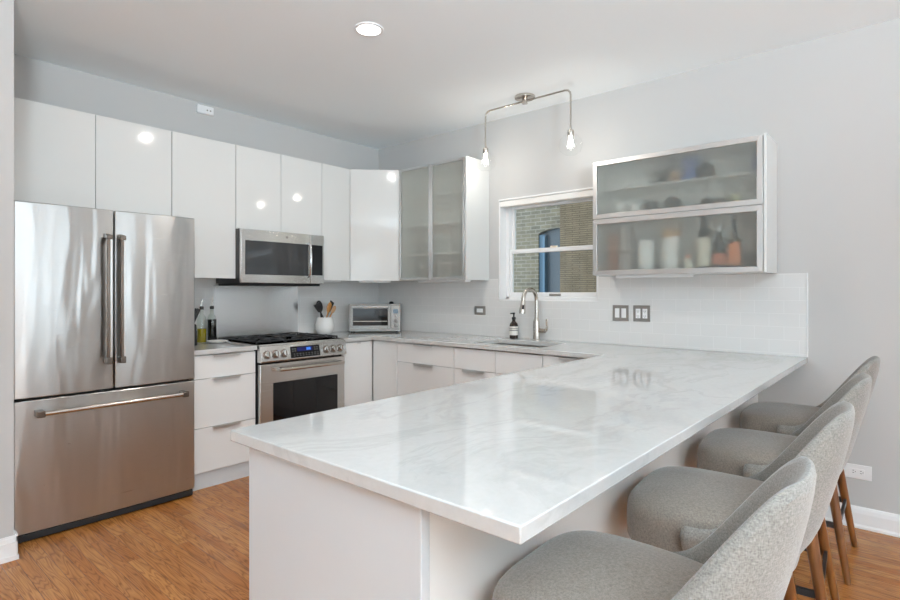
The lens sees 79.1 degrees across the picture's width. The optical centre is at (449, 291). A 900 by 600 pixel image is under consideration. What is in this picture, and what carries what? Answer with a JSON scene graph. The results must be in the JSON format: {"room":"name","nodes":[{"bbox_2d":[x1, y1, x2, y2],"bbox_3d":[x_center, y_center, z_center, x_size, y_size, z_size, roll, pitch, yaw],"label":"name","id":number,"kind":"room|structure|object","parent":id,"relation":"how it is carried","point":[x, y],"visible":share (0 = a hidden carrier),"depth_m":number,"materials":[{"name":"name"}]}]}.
{"room":"kitchen","nodes":[
{"label":"kitchen","id":0,"kind":"room"},
{"bbox_2d":[0,0,13,538],"bbox_3d":[-3.897,-0.076,1.210,0.850,2.737,4.493,0,0,41],"label":"wall","id":1,"kind":"structure","parent":0,"point":[6,6],"depth_m":2.61,"materials":[{"name":"paint"}]},
{"bbox_2d":[0,530,18,563],"bbox_3d":[-3.588,1.234,0.955,0.090,0.115,4.509,0,0,41],"label":"baseboard","id":2,"kind":"structure","parent":1,"relation":"attached to","point":[8,545],"depth_m":2.61,"materials":[{"name":"paint"}]},
{"bbox_2d":[14,54,378,400],"bbox_3d":[-1.814,-0.076,4.435,0.200,2.737,3.500,0,0,41],"label":"wall","id":3,"kind":"structure","parent":0,"point":[34,80],"depth_m":4.01,"materials":[{"name":"paint"}]},
{"bbox_2d":[14,97,170,215],"bbox_3d":[-2.304,-0.800,3.460,0.306,0.585,0.905,0,0,41],"label":"upper cabinet","id":4,"kind":"object","parent":3,"relation":"attached to","point":[63,156],"visible":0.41,"depth_m":3.33,"materials":[{"name":"white laminate"}]},
{"bbox_2d":[171,131,234,278],"bbox_3d":[-1.858,-0.596,3.978,0.306,0.995,0.454,0,0,41],"label":"upper cabinet","id":5,"kind":"object","parent":3,"relation":"attached to","point":[202,169],"visible":0.79,"depth_m":3.89,"materials":[{"name":"white paint"}]},
{"bbox_2d":[196,104,213,115],"bbox_3d":[-1.880,-1.393,4.179,0.032,0.060,0.126,0,0,41],"label":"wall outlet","id":6,"kind":"object","parent":3,"relation":"attached to","point":[202,109],"visible":1,"depth_m":4.17,"materials":[{"name":"white plastic"}]},
{"bbox_2d":[235,145,321,235],"bbox_3d":[-1.457,-0.781,4.444,0.306,0.623,0.767,0,0,41],"label":"upper cabinet","id":7,"kind":"object","parent":3,"relation":"attached to","point":[274,192],"visible":0.66,"depth_m":4.32,"materials":[{"name":"white paint"}]},
{"bbox_2d":[216,228,323,285],"bbox_3d":[-1.417,-0.257,4.388,0.438,0.422,0.744,0,0,41],"label":"microwave","id":8,"kind":"object","parent":7,"relation":"attached to","point":[262,257],"visible":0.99,"depth_m":4.22,"materials":[{"name":"silver metal"}]},
{"bbox_2d":[194,279,378,340],"bbox_3d":[-1.424,0.135,4.726,0.010,0.485,2.150,0,0,41],"label":"tiled wall","id":9,"kind":"structure","parent":3,"relation":"attached to","point":[344,293],"depth_m":4.99,"materials":[{"name":"white tile"}]},
{"bbox_2d":[214,285,297,339],"bbox_3d":[-1.591,0.163,4.523,0.002,0.426,0.756,0,0,41],"label":"panel","id":10,"kind":"object","parent":9,"relation":"attached to","point":[238,310],"visible":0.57,"depth_m":4.50,"materials":[{"name":"silver metal"}]},
{"bbox_2d":[322,163,349,282],"bbox_3d":[-1.108,-0.588,4.850,0.306,1.011,0.296,0,0,41],"label":"upper cabinet","id":11,"kind":"object","parent":3,"relation":"attached to","point":[335,180],"visible":0.64,"depth_m":4.75,"materials":[{"name":"white paint"}]},
{"bbox_2d":[350,169,403,282],"bbox_3d":[-0.693,-0.588,5.098,0.611,1.011,0.611,0,0,41],"label":"upper cabinet","id":12,"kind":"object","parent":3,"relation":"attached to","point":[374,194],"visible":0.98,"depth_m":4.88,"materials":[{"name":"white laminate"}]},
{"bbox_2d":[0,476,899,599],"bbox_3d":[-0.098,1.317,-0.010,8.600,0.050,8.000,0,0,41],"label":"floor","id":13,"kind":"structure","parent":0,"point":[195,546],"depth_m":2.62,"materials":[{"name":"brown wood"}]},
{"bbox_2d":[14,200,193,542],"bbox_3d":[-2.143,0.413,3.305,0.734,1.757,0.914,0,0,41],"label":"refrigerator","id":14,"kind":"object","parent":13,"relation":"on","point":[104,299],"visible":0.91,"depth_m":3.04,"materials":[{"name":"metal"}]},
{"bbox_2d":[189,350,254,490],"bbox_3d":[-1.733,0.852,3.862,0.630,0.881,0.431,0,0,41],"label":"base cabinet","id":15,"kind":"object","parent":13,"relation":"on","point":[224,383],"visible":0.55,"depth_m":3.65,"materials":[{"name":"white"}]},
{"bbox_2d":[194,341,256,354],"bbox_3d":[-1.736,0.394,3.865,0.636,0.031,0.438,0,0,41],"label":"countertop","id":16,"kind":"structure","parent":15,"relation":"on","point":[200,348],"depth_m":3.72,"materials":[{"name":"stone"}]},
{"bbox_2d":[194,324,196,345],"bbox_3d":[-1.847,0.291,3.828,0.100,0.174,0.099,0,0,41],"label":"knife block","id":17,"kind":"object","parent":16,"relation":"on","point":[195,325],"visible":0.21,"depth_m":3.82,"materials":[{"name":"black"}]},
{"bbox_2d":[194,308,199,322],"bbox_3d":[-1.793,0.170,3.838,0.018,0.106,0.065,0,0,41],"label":"kitchen knife","id":18,"kind":"object","parent":17,"relation":"on","point":[197,311],"visible":0.61,"depth_m":3.83,"materials":[{"name":"black plastic"}]},
{"bbox_2d":[197,300,205,342],"bbox_3d":[-1.838,0.218,4.031,0.066,0.319,0.066,0,0,41],"label":"oil bottle","id":19,"kind":"object","parent":16,"relation":"on","point":[201,332],"visible":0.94,"depth_m":4.01,"materials":[{"name":"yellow glass"}]},
{"bbox_2d":[207,300,216,339],"bbox_3d":[-1.812,0.218,4.146,0.066,0.319,0.066,0,0,41],"label":"vinegar bottle","id":20,"kind":"object","parent":16,"relation":"on","point":[211,323],"visible":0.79,"depth_m":4.12,"materials":[{"name":"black glass"}]},
{"bbox_2d":[207,340,227,342],"bbox_3d":[-1.715,0.369,4.020,0.150,0.018,0.150,0,0,41],"label":"spoon rest","id":21,"kind":"object","parent":16,"relation":"on","point":[209,341],"visible":1,"depth_m":3.98,"materials":[{"name":"white ceramic"}]},
{"bbox_2d":[218,332,346,424],"bbox_3d":[-1.312,0.820,4.286,0.726,0.944,0.746,0,0,41],"label":"range","id":22,"kind":"object","parent":13,"relation":"on","point":[300,374],"visible":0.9,"depth_m":4.06,"materials":[{"name":"silver metal"}]},
{"bbox_2d":[220,334,343,348],"bbox_3d":[-1.341,0.390,4.310,0.651,0.032,0.746,0,0,41],"label":"cooktop","id":23,"kind":"object","parent":22,"relation":"in","point":[262,341],"depth_m":4.16,"materials":[{"name":"metal"}]},
{"bbox_2d":[342,340,371,406],"bbox_3d":[-0.991,0.852,4.723,0.630,0.881,0.322,0,0,41],"label":"base cabinet","id":24,"kind":"object","parent":13,"relation":"on","point":[358,357],"visible":0.38,"depth_m":4.53,"materials":[{"name":"white"}]},
{"bbox_2d":[373,340,398,400],"bbox_3d":[-0.347,0.852,4.788,0.292,0.881,0.610,0,0,41],"label":"base cabinet","id":25,"kind":"object","parent":13,"relation":"on","point":[384,352],"visible":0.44,"depth_m":4.56,"materials":[{"name":"white"}]},
{"bbox_2d":[397,342,468,395],"bbox_3d":[-0.011,0.852,4.486,0.608,0.881,0.630,0,0,41],"label":"base cabinet","id":26,"kind":"object","parent":13,"relation":"on","point":[420,367],"visible":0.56,"depth_m":4.27,"materials":[{"name":"white"}]},
{"bbox_2d":[454,348,542,384],"bbox_3d":[0.510,0.855,4.038,0.756,0.874,0.630,0,0,41],"label":"base cabinet","id":27,"kind":"object","parent":13,"relation":"on","point":[470,365],"visible":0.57,"depth_m":3.86,"materials":[{"name":"white"}]},
{"bbox_2d":[249,394,757,599],"bbox_3d":[0.646,0.852,2.407,0.694,0.881,2.960,0,0,41],"label":"base cabinet","id":28,"kind":"object","parent":13,"relation":"on","point":[313,535],"visible":0.33,"depth_m":1.26,"materials":[{"name":"white wood"}]},
{"bbox_2d":[230,330,807,544],"bbox_3d":[-0.303,0.394,3.206,3.670,0.031,2.988,0,0,41],"label":"countertop","id":29,"kind":"structure","parent":28,"relation":"on","point":[509,457],"depth_m":1.50,"materials":[{"name":"stone"}]},
{"bbox_2d":[315,317,333,333],"bbox_3d":[-1.120,0.303,4.873,0.170,0.150,0.170,0,0,41],"label":"utensil crock","id":30,"kind":"object","parent":29,"relation":"on","point":[323,325],"visible":0.96,"depth_m":4.81,"materials":[{"name":"white ceramic"}]},
{"bbox_2d":[313,302,322,316],"bbox_3d":[-1.133,0.221,4.816,0.012,0.259,0.174,0,0,40],"label":"spatula","id":31,"kind":"object","parent":30,"relation":"in","point":[317,306],"visible":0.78,"depth_m":4.78,"materials":[{"name":"black plastic"}]},
{"bbox_2d":[326,302,331,316],"bbox_3d":[-1.105,0.222,4.895,0.014,0.255,0.100,0,0,41],"label":"wooden spoon","id":32,"kind":"object","parent":30,"relation":"in","point":[329,305],"visible":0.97,"depth_m":4.91,"materials":[{"name":"brown wood"}]},
{"bbox_2d":[329,306,335,316],"bbox_3d":[-1.083,0.239,4.892,0.013,0.224,0.146,0,0,42],"label":"wooden spatula","id":33,"kind":"object","parent":30,"relation":"in","point":[333,307],"visible":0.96,"depth_m":4.92,"materials":[{"name":"brown wood"}]},
{"bbox_2d":[349,304,400,332],"bbox_3d":[-0.700,0.247,5.092,0.472,0.262,0.250,0,0,-4],"label":"toaster oven","id":34,"kind":"object","parent":29,"relation":"on","point":[362,317],"visible":1,"depth_m":5.00,"materials":[{"name":"metal"}]},
{"bbox_2d":[469,343,546,354],"bbox_3d":[0.497,0.506,4.023,0.606,0.192,0.386,0,0,41],"label":"sink","id":35,"kind":"object","parent":29,"relation":"in","point":[493,343],"visible":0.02,"depth_m":4.17,"materials":[{"name":"metal"}]},
{"bbox_2d":[509,313,517,338],"bbox_3d":[0.513,0.273,4.378,0.070,0.210,0.070,0,0,41],"label":"soap bottle","id":36,"kind":"object","parent":29,"relation":"on","point":[513,328],"visible":1,"depth_m":4.35,"materials":[{"name":"black glass"}]},
{"bbox_2d":[519,287,547,340],"bbox_3d":[0.623,0.172,4.189,0.239,0.412,0.125,0,0,-21],"label":"faucet","id":37,"kind":"object","parent":29,"relation":"on","point":[536,323],"visible":1,"depth_m":4.21,"materials":[{"name":"silver metal"}]},
{"bbox_2d":[543,355,585,366],"bbox_3d":[0.964,0.852,3.647,0.431,0.881,0.630,0,0,41],"label":"base cabinet","id":38,"kind":"object","parent":13,"relation":"on","point":[548,360],"visible":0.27,"depth_m":3.50,"materials":[{"name":"white"}]},
{"bbox_2d":[492,456,816,599],"bbox_3d":[0.386,0.800,1.105,0.592,0.989,0.519,0,0,39],"label":"counter stool","id":39,"kind":"object","parent":13,"relation":"on","point":[753,553],"visible":1,"depth_m":1.07,"materials":[{"name":"grey fabric"}]},
{"bbox_2d":[627,401,854,599],"bbox_3d":[0.832,0.800,1.614,0.592,0.989,0.519,0,0,37],"label":"counter stool","id":40,"kind":"object","parent":13,"relation":"on","point":[672,508],"visible":0.51,"depth_m":1.53,"materials":[{"name":"grey fabric"}]},
{"bbox_2d":[697,373,871,599],"bbox_3d":[1.285,0.800,2.142,0.592,0.989,0.519,0,0,37],"label":"counter stool","id":41,"kind":"object","parent":13,"relation":"on","point":[742,452],"visible":0.41,"depth_m":2.06,"materials":[{"name":"grey fabric"}]},
{"bbox_2d":[740,356,879,584],"bbox_3d":[1.761,0.800,2.705,0.592,0.989,0.519,0,0,40],"label":"counter stool","id":42,"kind":"object","parent":13,"relation":"on","point":[776,417],"visible":0.35,"depth_m":2.62,"materials":[{"name":"grey fabric"}]},
{"bbox_2d":[14,0,899,149],"bbox_3d":[-0.098,-1.495,-0.010,8.600,0.100,8.000,0,0,41],"label":"ceiling","id":43,"kind":"structure","parent":0,"point":[436,67],"depth_m":3.20,"materials":[{"name":"paint"}]},
{"bbox_2d":[354,22,383,36],"bbox_3d":[-0.446,-1.441,2.996,0.164,0.006,0.164,0,0,41],"label":"recessed light","id":44,"kind":"object","parent":43,"relation":"in","point":[368,29],"visible":1,"depth_m":2.99,"materials":[{"name":"paint"}]},
{"bbox_2d":[483,89,573,163],"bbox_3d":[0.558,-1.195,4.023,0.904,0.498,0.166,0,0,41],"label":"pendant light","id":45,"kind":"object","parent":43,"relation":"hanging from","point":[524,98],"visible":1,"depth_m":3.98,"materials":[{"name":"silver metal"}]},
{"bbox_2d":[483,147,487,153],"bbox_3d":[0.278,-1.103,4.264,0.044,0.050,0.044,0,0,41],"label":"socket","id":46,"kind":"object","parent":45,"relation":"attached to","point":[485,150],"depth_m":4.25,"materials":[{"name":"silver metal"}]},
{"bbox_2d":[567,129,573,136],"bbox_3d":[0.838,-1.103,3.782,0.044,0.050,0.044,0,0,41],"label":"socket","id":47,"kind":"object","parent":45,"relation":"attached to","point":[570,133],"depth_m":3.76,"materials":[{"name":"silver metal"}]},
{"bbox_2d":[379,18,899,514],"bbox_3d":[2.446,-0.076,2.946,8.200,2.737,0.200,0,0,41],"label":"wall","id":48,"kind":"structure","parent":0,"point":[830,105],"depth_m":3.12,"materials":[{"name":"paint"}]},
{"bbox_2d":[399,156,488,282],"bbox_3d":[-0.065,-0.588,4.759,0.778,1.016,0.320,0,0,41],"label":"upper cabinet","id":49,"kind":"object","parent":48,"relation":"attached to","point":[444,205],"visible":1,"depth_m":4.58,"materials":[{"name":"white glass"}]},
{"bbox_2d":[499,197,598,301],"bbox_3d":[0.802,-0.348,4.334,0.894,0.844,0.160,0,0,41],"label":"window","id":50,"kind":"structure","parent":48,"relation":"in","point":[507,216],"depth_m":4.56,"materials":[{"name":"paint"}]},
{"bbox_2d":[498,187,592,207],"bbox_3d":[0.764,-0.737,4.290,0.892,0.066,0.067,0,0,41],"label":"roller shade","id":51,"kind":"object","parent":50,"relation":"attached to","point":[584,192],"visible":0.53,"depth_m":4.25,"materials":[{"name":"fabric"}]},
{"bbox_2d":[379,273,806,356],"bbox_3d":[0.668,0.135,4.338,3.668,0.485,0.010,0,0,41],"label":"tiled wall","id":52,"kind":"structure","parent":48,"relation":"attached to","point":[738,313],"depth_m":3.72,"materials":[{"name":"white tile"}]},
{"bbox_2d":[475,306,485,314],"bbox_3d":[0.257,0.161,4.678,0.118,0.075,0.009,0,0,41],"label":"outlet plate","id":53,"kind":"object","parent":52,"relation":"attached to","point":[479,310],"visible":1,"depth_m":4.67,"materials":[{"name":"grey"}]},
{"bbox_2d":[613,305,628,320],"bbox_3d":[1.209,0.151,3.859,0.118,0.112,0.009,0,0,41],"label":"switch plate","id":54,"kind":"object","parent":52,"relation":"attached to","point":[620,312],"visible":1,"depth_m":3.86,"materials":[{"name":"grey"}]},
{"bbox_2d":[633,305,649,321],"bbox_3d":[1.323,0.151,3.761,0.118,0.112,0.010,0,0,41],"label":"outlet plate","id":55,"kind":"object","parent":52,"relation":"attached to","point":[641,313],"visible":1,"depth_m":3.76,"materials":[{"name":"grey"}]},
{"bbox_2d":[636,309,639,317],"bbox_3d":[1.303,0.151,3.774,0.033,0.066,0.003,0,0,41],"label":"receptacle","id":56,"kind":"object","parent":55,"relation":"attached to","point":[637,310],"depth_m":3.77,"materials":[{"name":"grey plastic"}]},
{"bbox_2d":[643,309,646,318],"bbox_3d":[1.339,0.151,3.743,0.033,0.066,0.003,0,0,41],"label":"receptacle","id":57,"kind":"object","parent":55,"relation":"attached to","point":[644,310],"depth_m":3.74,"materials":[{"name":"grey plastic"}]},
{"bbox_2d":[807,273,807,356],"bbox_3d":[2.059,0.134,3.138,0.006,0.487,0.013,0,0,41],"label":"trim","id":58,"kind":"structure","parent":52,"relation":"attached to","point":[807,273],"depth_m":3.13,"materials":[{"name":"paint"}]},
{"bbox_2d":[593,133,776,277],"bbox_3d":[1.455,-0.486,3.463,1.037,0.788,0.302,0,0,41],"label":"upper cabinet","id":59,"kind":"object","parent":48,"relation":"attached to","point":[710,208],"visible":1,"depth_m":3.28,"materials":[{"name":"white glass"}]},
{"bbox_2d":[844,463,871,480],"bbox_3d":[2.234,0.988,2.989,0.128,0.078,0.010,0,0,41],"label":"wall outlet","id":60,"kind":"object","parent":48,"relation":"attached to","point":[855,471],"visible":0.79,"depth_m":2.98,"materials":[{"name":"white plastic"}]},
{"bbox_2d":[850,468,864,475],"bbox_3d":[2.232,0.988,2.987,0.066,0.033,0.003,0,0,41],"label":"receptacle","id":61,"kind":"object","parent":60,"relation":"attached to","point":[853,471],"depth_m":2.98,"materials":[{"name":"grey plastic"}]},
{"bbox_2d":[825,502,899,537],"bbox_3d":[3.678,1.234,1.740,4.760,0.115,0.020,0,0,41],"label":"baseboard","id":62,"kind":"structure","parent":48,"relation":"attached to","point":[873,520],"depth_m":2.94,"materials":[{"name":"paint"}]},
{"label":"outside","id":63,"kind":"structure","parent":0,"visible":0},
{"bbox_3d":[3.035,4.342,8.382,18.000,0.100,8.790,0,0,41],"label":"ground","id":64,"kind":"structure","parent":63,"visible":0},
{"bbox_2d":[514,205,559,291],"bbox_3d":[0.982,-0.708,8.296,9.000,10.000,0.400,0,0,41],"label":"brick building","id":65,"kind":"structure","parent":64,"relation":"on","point":[539,227],"depth_m":7.80,"materials":[{"name":"beige brick"}]},
{"bbox_2d":[560,201,595,291],"bbox_3d":[3.584,-0.708,5.396,5.272,10.000,0.599,0,0,41],"label":"brick wing","id":66,"kind":"object","parent":64,"relation":"on","point":[576,219],"visible":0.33,"depth_m":6.74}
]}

